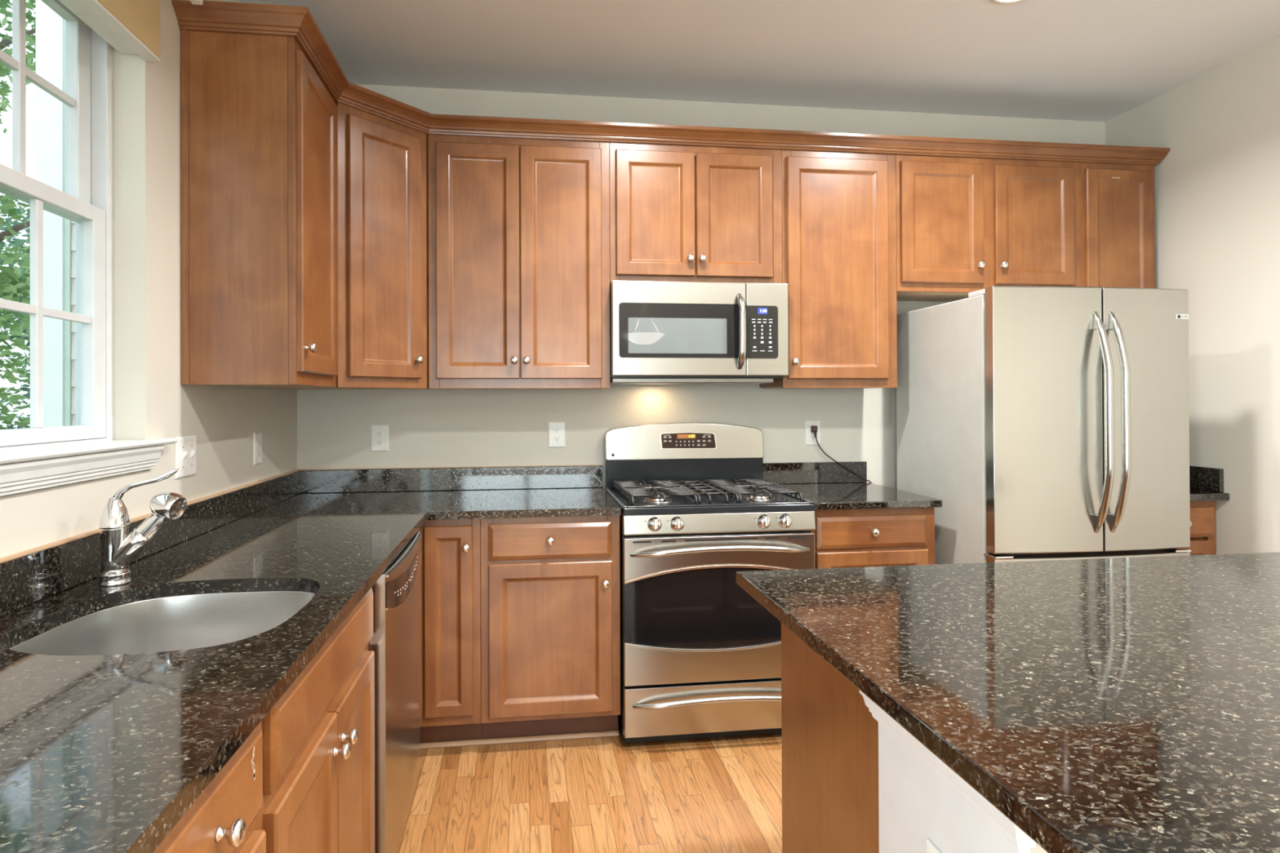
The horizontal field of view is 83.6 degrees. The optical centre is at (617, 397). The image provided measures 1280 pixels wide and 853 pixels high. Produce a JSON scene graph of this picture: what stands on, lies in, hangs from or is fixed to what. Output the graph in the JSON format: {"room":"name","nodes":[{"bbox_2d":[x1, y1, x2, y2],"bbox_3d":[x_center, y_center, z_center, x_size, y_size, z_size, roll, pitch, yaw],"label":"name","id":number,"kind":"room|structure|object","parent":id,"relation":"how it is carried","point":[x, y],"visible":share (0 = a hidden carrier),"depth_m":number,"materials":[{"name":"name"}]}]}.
{"room":"kitchen","nodes":[
{"label":"kitchen","id":0,"kind":"room"},
{"bbox_2d":[0,0,297,558],"bbox_3d":[-1.081,-0.051,-0.100,0.155,2.850,6.600,0,0,-7],"label":"wall","id":1,"kind":"structure","parent":0,"point":[151,401],"depth_m":1.96,"materials":[{"name":"beige paint"}]},
{"bbox_2d":[0,0,113,450],"bbox_3d":[-1.320,-0.451,1.434,0.077,1.155,0.940,0,0,-7],"label":"window","id":2,"kind":"structure","parent":1,"relation":"in","point":[87,200],"depth_m":1.81,"materials":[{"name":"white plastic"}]},
{"bbox_2d":[0,444,164,496],"bbox_3d":[-1.187,0.158,1.449,0.030,0.061,1.016,0,0,-7],"label":"trim","id":3,"kind":"structure","parent":1,"relation":"attached to","point":[15,477],"depth_m":1.57,"materials":[{"name":"white paint"}]},
{"bbox_2d":[0,437,177,464],"bbox_3d":[-1.222,0.119,1.445,0.116,0.016,1.122,0,0,-7],"label":"trim","id":4,"kind":"structure","parent":1,"relation":"attached to","point":[11,456],"depth_m":1.59,"materials":[{"name":"white paint"}]},
{"bbox_2d":[58,0,159,62],"bbox_3d":[-1.216,-1.006,1.436,0.098,0.206,0.972,0,0,-7],"label":"window valance","id":5,"kind":"object","parent":1,"relation":"attached to","point":[129,26],"visible":1,"depth_m":1.79,"materials":[{"name":"beige fabric"}]},
{"bbox_2d":[0,471,300,617],"bbox_3d":[-1.218,0.367,1.659,0.020,0.102,3.029,0,0,-7],"label":"backsplash","id":6,"kind":"structure","parent":1,"relation":"attached to","point":[25,580],"depth_m":1.65,"materials":[{"name":"stone"}]},
{"bbox_2d":[174,435,196,479],"bbox_3d":[-1.282,0.176,2.135,0.018,0.121,0.130,0,0,-7],"label":"light switch","id":7,"kind":"object","parent":1,"relation":"attached to","point":[185,447],"visible":0.99,"depth_m":2.12,"materials":[{"name":"white plastic"}]},
{"bbox_2d":[185,0,202,4],"bbox_3d":[-1.216,-1.117,1.981,0.116,0.041,0.024,0,0,-7],"label":"bracket","id":8,"kind":"object","parent":1,"relation":"attached to","point":[193,2],"visible":1,"depth_m":1.99,"materials":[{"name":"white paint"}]},
{"bbox_2d":[253,431,262,465],"bbox_3d":[-1.361,0.192,2.706,0.008,0.122,0.078,0,0,-7],"label":"wall outlet","id":9,"kind":"object","parent":1,"relation":"attached to","point":[257,436],"visible":1,"depth_m":2.69,"materials":[{"name":"white plastic"}]},
{"bbox_2d":[257,440,260,446],"bbox_3d":[-1.358,0.172,2.707,0.002,0.024,0.034,0,0,-7],"label":"socket","id":10,"kind":"object","parent":9,"relation":"attached to","point":[258,441],"depth_m":2.70,"materials":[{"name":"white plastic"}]},
{"bbox_2d":[257,449,260,456],"bbox_3d":[-1.358,0.211,2.706,0.002,0.024,0.034,0,0,-7],"label":"socket","id":11,"kind":"object","parent":9,"relation":"attached to","point":[258,451],"depth_m":2.70,"materials":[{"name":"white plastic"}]},
{"bbox_2d":[180,29,337,387],"bbox_3d":[-1.136,-0.567,2.365,0.370,1.058,0.473,0,0,-7],"label":"upper cabinet","id":12,"kind":"object","parent":1,"relation":"attached to","point":[259,122],"visible":1,"depth_m":2.14,"materials":[{"name":"brown wood"}]},
{"bbox_2d":[172,0,1170,165],"bbox_3d":[0.580,-1.122,3.026,4.157,0.064,0.749,0,0,-19],"label":"crown molding","id":13,"kind":"structure","parent":12,"relation":"attached to","point":[298,22],"depth_m":3.00,"materials":[{"name":"brown wood"}]},
{"bbox_2d":[0,464,602,563],"bbox_3d":[-0.553,0.311,1.756,1.364,0.004,3.050,0,0,-7],"label":"trim","id":14,"kind":"structure","parent":1,"relation":"attached to","point":[11,557],"depth_m":2.17,"materials":[{"name":"black stone"}]},
{"bbox_2d":[395,724,782,852],"bbox_3d":[0.978,1.342,0.160,3.985,0.050,6.600,0,0,-7],"label":"floor","id":15,"kind":"structure","parent":0,"point":[723,794],"depth_m":2.37,"materials":[{"name":"brown wood"}]},
{"bbox_2d":[152,721,266,852],"bbox_3d":[-0.778,0.884,0.776,0.659,0.884,0.507,0,0,-7],"label":"base cabinet","id":16,"kind":"object","parent":15,"relation":"on","point":[223,819],"visible":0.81,"depth_m":0.90,"materials":[{"name":"brown wood"}]},
{"bbox_2d":[257,587,374,852],"bbox_3d":[-0.860,0.887,1.404,0.659,0.884,0.759,0,0,-7],"label":"base cabinet","id":17,"kind":"object","parent":15,"relation":"on","point":[318,737],"visible":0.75,"depth_m":1.38,"materials":[{"name":"brown wood"}]},
{"bbox_2d":[368,531,421,852],"bbox_3d":[-0.921,0.891,2.089,0.618,0.874,0.607,0,0,-7],"label":"dishwasher","id":18,"kind":"object","parent":15,"relation":"on","point":[395,642],"visible":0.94,"depth_m":1.94,"materials":[{"name":"silver metal"}]},
{"bbox_2d":[417,519,482,742],"bbox_3d":[-0.953,0.893,2.816,0.836,0.884,0.836,0,0,-7],"label":"base cabinet","id":19,"kind":"object","parent":15,"relation":"on","point":[450,554],"visible":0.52,"depth_m":2.66,"materials":[{"name":"brown wood"}]},
{"bbox_2d":[0,487,621,852],"bbox_3d":[-0.552,0.430,1.755,1.364,0.030,3.049,0,0,-7],"label":"countertop","id":20,"kind":"structure","parent":19,"relation":"on","point":[103,753],"depth_m":1.07,"materials":[{"name":"stone"}]},
{"bbox_2d":[98,468,186,586],"bbox_3d":[-1.070,0.289,1.610,0.178,0.255,0.062,0,0,-2],"label":"faucet","id":21,"kind":"object","parent":20,"relation":"on","point":[119,547],"visible":1,"depth_m":1.59,"materials":[{"name":"silver metal"}]},
{"bbox_2d":[8,590,315,655],"bbox_3d":[-0.858,0.545,1.395,0.501,0.198,0.525,0,0,-7],"label":"sink","id":22,"kind":"object","parent":20,"relation":"in","point":[196,620],"visible":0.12,"depth_m":1.61,"materials":[{"name":"metal"}]},
{"bbox_2d":[420,729,618,749],"bbox_3d":[-0.410,1.324,2.762,0.832,0.019,0.019,0,0,-7],"label":"trim","id":23,"kind":"structure","parent":15,"relation":"on","point":[591,735],"depth_m":2.76,"materials":[{"name":"brown wood"}]},
{"bbox_2d":[480,515,620,738],"bbox_3d":[-0.288,0.891,2.991,0.527,0.884,0.659,0,0,-7],"label":"base cabinet","id":24,"kind":"object","parent":15,"relation":"on","point":[550,587],"visible":0.87,"depth_m":2.71,"materials":[{"name":"brown wood"}]},
{"bbox_2d":[604,422,815,742],"bbox_3d":[0.358,0.718,3.030,0.752,1.202,0.713,0,0,-7],"label":"range","id":25,"kind":"object","parent":15,"relation":"on","point":[700,657],"visible":0.96,"depth_m":2.74,"materials":[{"name":"silver metal"}]},
{"bbox_2d":[604,486,814,515],"bbox_3d":[0.353,0.427,3.061,0.752,0.036,0.650,0,0,-7],"label":"cooktop","id":26,"kind":"object","parent":25,"relation":"in","point":[780,504],"depth_m":2.77,"materials":[{"name":"black metal"}]},
{"bbox_2d":[781,622,879,852],"bbox_3d":[1.127,0.880,1.504,1.470,0.884,0.488,0,0,-7],"label":"base cabinet","id":27,"kind":"object","parent":15,"relation":"on","point":[829,735],"visible":0.02,"depth_m":1.39,"materials":[{"name":"brown wood"}]},
{"bbox_2d":[859,690,1035,848],"bbox_3d":[0.430,0.480,0.999,0.064,0.084,0.434,0,0,-7],"label":"trim","id":28,"kind":"structure","parent":27,"relation":"attached to","point":[1014,834],"depth_m":0.93,"materials":[{"name":"white paint"}]},
{"bbox_2d":[736,551,1279,852],"bbox_3d":[1.198,0.421,1.145,1.680,0.030,1.330,0,0,-7],"label":"countertop","id":29,"kind":"structure","parent":27,"relation":"on","point":[1120,704],"depth_m":1.04,"materials":[{"name":"stone"}]},
{"bbox_2d":[809,507,934,568],"bbox_3d":[0.996,0.887,3.158,0.528,0.884,0.659,0,0,-7],"label":"base cabinet","id":30,"kind":"object","parent":15,"relation":"on","point":[874,537],"visible":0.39,"depth_m":2.87,"materials":[{"name":"brown wood"}]},
{"bbox_2d":[779,482,942,510],"bbox_3d":[0.999,0.430,3.167,0.539,0.030,0.647,0,0,-7],"label":"countertop","id":31,"kind":"structure","parent":30,"relation":"on","point":[842,495],"depth_m":2.97,"materials":[{"name":"stone"}]},
{"bbox_2d":[896,285,1191,564],"bbox_3d":[1.777,0.453,3.038,0.830,1.745,0.818,0,0,-7],"label":"refrigerator","id":32,"kind":"object","parent":15,"relation":"on","point":[1045,423],"visible":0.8,"depth_m":2.73,"materials":[{"name":"silver metal"}]},
{"bbox_2d":[1182,500,1216,555],"bbox_3d":[2.367,0.882,3.335,0.357,0.884,0.659,0,0,-7],"label":"base cabinet","id":33,"kind":"object","parent":15,"relation":"on","point":[1202,513],"visible":0.11,"depth_m":3.06,"materials":[{"name":"brown wood"}]},
{"bbox_2d":[1189,488,1229,501],"bbox_3d":[2.373,0.425,3.345,0.392,0.030,0.647,0,0,-7],"label":"countertop","id":34,"kind":"structure","parent":33,"relation":"on","point":[1195,495],"depth_m":3.04,"materials":[{"name":"stone"}]},
{"bbox_2d":[297,84,1105,488],"bbox_3d":[0.516,-0.043,3.495,4.335,2.850,0.120,0,0,-7],"label":"wall","id":35,"kind":"structure","parent":0,"point":[433,428],"depth_m":3.36,"materials":[{"name":"beige paint"}]},
{"bbox_2d":[253,101,433,389],"bbox_3d":[-1.086,-0.565,2.920,0.611,1.058,0.611,0,0,-7],"label":"upper cabinet","id":36,"kind":"object","parent":35,"relation":"attached to","point":[383,164],"visible":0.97,"depth_m":2.76,"materials":[{"name":"brown wood"}]},
{"bbox_2d":[370,424,388,451],"bbox_3d":[-1.074,0.183,3.223,0.080,0.122,0.008,0,0,-7],"label":"wall outlet","id":37,"kind":"object","parent":35,"relation":"attached to","point":[379,433],"visible":1,"depth_m":3.22,"materials":[{"name":"white plastic"}]},
{"bbox_2d":[375,431,383,436],"bbox_3d":[-1.074,0.163,3.220,0.034,0.024,0.002,0,0,-7],"label":"socket","id":38,"kind":"object","parent":37,"relation":"attached to","point":[378,433],"depth_m":3.22,"materials":[{"name":"white plastic"}]},
{"bbox_2d":[375,440,383,444],"bbox_3d":[-1.073,0.202,3.220,0.034,0.024,0.002,0,0,-7],"label":"socket","id":39,"kind":"object","parent":37,"relation":"attached to","point":[377,442],"depth_m":3.22,"materials":[{"name":"white plastic"}]},
{"bbox_2d":[299,465,602,493],"bbox_3d":[-0.748,0.371,3.258,1.364,0.102,0.020,0,0,-7],"label":"backsplash","id":40,"kind":"structure","parent":35,"relation":"attached to","point":[340,481],"depth_m":3.25,"materials":[{"name":"stone"}]},
{"bbox_2d":[428,134,610,389],"bbox_3d":[-0.424,-0.566,3.127,0.752,1.058,0.370,0,0,-7],"label":"upper cabinet","id":41,"kind":"object","parent":35,"relation":"attached to","point":[519,228],"visible":1,"depth_m":2.98,"materials":[{"name":"brown wood"}]},
{"bbox_2d":[547,421,565,447],"bbox_3d":[-0.284,0.172,3.325,0.080,0.122,0.008,0,0,-7],"label":"wall outlet","id":42,"kind":"object","parent":35,"relation":"attached to","point":[557,429],"visible":1,"depth_m":3.32,"materials":[{"name":"white plastic"}]},
{"bbox_2d":[553,427,560,432],"bbox_3d":[-0.284,0.152,3.323,0.034,0.024,0.002,0,0,-7],"label":"socket","id":43,"kind":"object","parent":42,"relation":"attached to","point":[555,429],"depth_m":3.32,"materials":[{"name":"white plastic"}]},
{"bbox_2d":[553,435,560,441],"bbox_3d":[-0.283,0.191,3.323,0.034,0.024,0.002,0,0,-7],"label":"socket","id":44,"kind":"object","parent":42,"relation":"attached to","point":[556,438],"depth_m":3.32,"materials":[{"name":"white plastic"}]},
{"bbox_2d":[609,142,782,283],"bbox_3d":[0.326,-0.794,3.225,0.761,0.608,0.370,0,0,-7],"label":"upper cabinet","id":45,"kind":"object","parent":35,"relation":"attached to","point":[678,213],"visible":0.87,"depth_m":3.07,"materials":[{"name":"brown wood"}]},
{"bbox_2d":[609,280,788,384],"bbox_3d":[0.333,-0.274,3.185,0.761,0.426,0.446,0,0,-7],"label":"microwave","id":46,"kind":"object","parent":45,"relation":"attached to","point":[661,332],"visible":0.98,"depth_m":3.02,"materials":[{"name":"silver metal"}]},
{"bbox_2d":[804,420,821,445],"bbox_3d":[0.951,0.173,3.485,0.080,0.122,0.008,0,0,-7],"label":"wall outlet","id":47,"kind":"object","parent":35,"relation":"attached to","point":[810,439],"visible":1,"depth_m":3.48,"materials":[{"name":"white plastic"}]},
{"bbox_2d":[809,434,815,439],"bbox_3d":[0.951,0.192,3.482,0.034,0.024,0.002,0,0,-7],"label":"socket","id":48,"kind":"object","parent":47,"relation":"attached to","point":[811,436],"depth_m":3.48,"materials":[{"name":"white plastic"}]},
{"bbox_2d":[763,461,866,484],"bbox_3d":[0.955,0.365,3.478,0.530,0.102,0.020,0,0,-7],"label":"backsplash","id":49,"kind":"structure","parent":35,"relation":"attached to","point":[793,473],"depth_m":3.47,"materials":[{"name":"stone"}]},
{"bbox_2d":[759,149,897,388],"bbox_3d":[0.969,-0.571,3.308,0.532,1.058,0.370,0,0,-7],"label":"upper cabinet","id":50,"kind":"object","parent":35,"relation":"attached to","point":[839,208],"visible":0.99,"depth_m":3.16,"materials":[{"name":"brown wood"}]},
{"bbox_2d":[810,426,871,483],"bbox_3d":[1.100,0.433,3.485,0.322,0.594,0.029,0,0,-7],"label":"power cord","id":51,"kind":"object","parent":35,"relation":"attached to","point":[813,428],"visible":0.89,"depth_m":3.46,"materials":[{"name":"plastic"}]},
{"bbox_2d":[895,154,1081,302],"bbox_3d":[1.686,-0.790,3.401,0.913,0.625,0.370,0,0,-7],"label":"upper cabinet","id":52,"kind":"object","parent":35,"relation":"attached to","point":[965,225],"visible":0.84,"depth_m":3.25,"materials":[{"name":"brown wood"}]},
{"bbox_2d":[1080,162,1155,288],"bbox_3d":[2.329,-0.576,3.483,0.380,1.058,0.370,0,0,-7],"label":"upper cabinet","id":53,"kind":"object","parent":35,"relation":"attached to","point":[1117,200],"visible":0.27,"depth_m":3.34,"materials":[{"name":"brown wood"}]},
{"bbox_2d":[239,0,1279,121],"bbox_3d":[0.967,-1.458,0.171,3.985,0.050,6.600,0,0,-7],"label":"ceiling","id":54,"kind":"structure","parent":0,"point":[1091,60],"depth_m":2.91,"materials":[{"name":"paint"}]},
{"bbox_2d":[990,0,1025,4],"bbox_3d":[1.395,-1.421,2.485,0.196,0.009,0.196,0,0,-7],"label":"recessed light","id":55,"kind":"object","parent":54,"relation":"in","point":[1000,2],"visible":1,"depth_m":2.56,"materials":[{"name":"white paint"}]},
{"bbox_2d":[1031,843,1047,852],"bbox_3d":[1.186,0.878,1.095,1.458,0.884,0.334,0,0,-7],"label":"wall","id":56,"kind":"structure","parent":0,"point":[1037,849],"depth_m":0.84,"materials":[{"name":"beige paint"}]},
{"bbox_2d":[926,838,941,852],"bbox_3d":[0.445,0.690,0.981,0.008,0.122,0.080,0,0,-7],"label":"wall outlet","id":57,"kind":"object","parent":56,"relation":"attached to","point":[931,847],"visible":1,"depth_m":1.01,"materials":[{"name":"white plastic"}]},
{"bbox_2d":[878,722,1031,852],"bbox_3d":[0.455,0.880,1.000,0.016,0.884,0.337,0,0,-7],"label":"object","id":58,"kind":"structure","parent":56,"relation":"attached to","point":[915,805],"depth_m":1.04,"materials":[{"name":"white paint"}]},
{"bbox_2d":[1105,38,1279,554],"bbox_3d":[3.008,-0.065,0.429,0.120,2.850,6.600,0,0,-7],"label":"wall","id":59,"kind":"structure","parent":0,"point":[1217,185],"depth_m":3.05,"materials":[{"name":"beige paint"}]},
{"bbox_2d":[1189,465,1223,492],"bbox_3d":[2.557,0.358,3.372,0.020,0.102,0.600,0,0,-7],"label":"backsplash","id":60,"kind":"structure","parent":59,"relation":"attached to","point":[1204,478],"depth_m":3.13,"materials":[{"name":"stone"}]},
{"label":"outside","id":61,"kind":"structure","parent":0,"visible":0},
{"bbox_3d":[-8.695,1.997,4.249,13.844,0.050,24.000,0,0,-7],"label":"ground","id":62,"kind":"structure","parent":61,"visible":0},
{"bbox_2d":[0,200,30,429],"bbox_3d":[-6.933,-0.372,9.688,4.110,4.725,4.537,0,0,34],"label":"tree","id":63,"kind":"object","parent":62,"relation":"on","point":[21,242],"visible":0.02,"depth_m":8.56,"materials":[{"name":"green plant"}]},
{"bbox_2d":[0,0,35,429],"bbox_3d":[-5.296,-0.885,5.184,2.774,5.700,3.176,0,0,5],"label":"tree","id":64,"kind":"object","parent":62,"relation":"on","point":[12,288],"visible":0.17,"depth_m":5.48,"materials":[{"name":"green plant"}]},
{"bbox_2d":[35,0,75,426],"bbox_3d":[-2.191,-0.510,4.341,0.898,4.914,2.510,0,0,-7],"label":"house wing","id":65,"kind":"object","parent":62,"relation":"on","point":[59,232],"visible":0.09,"depth_m":3.05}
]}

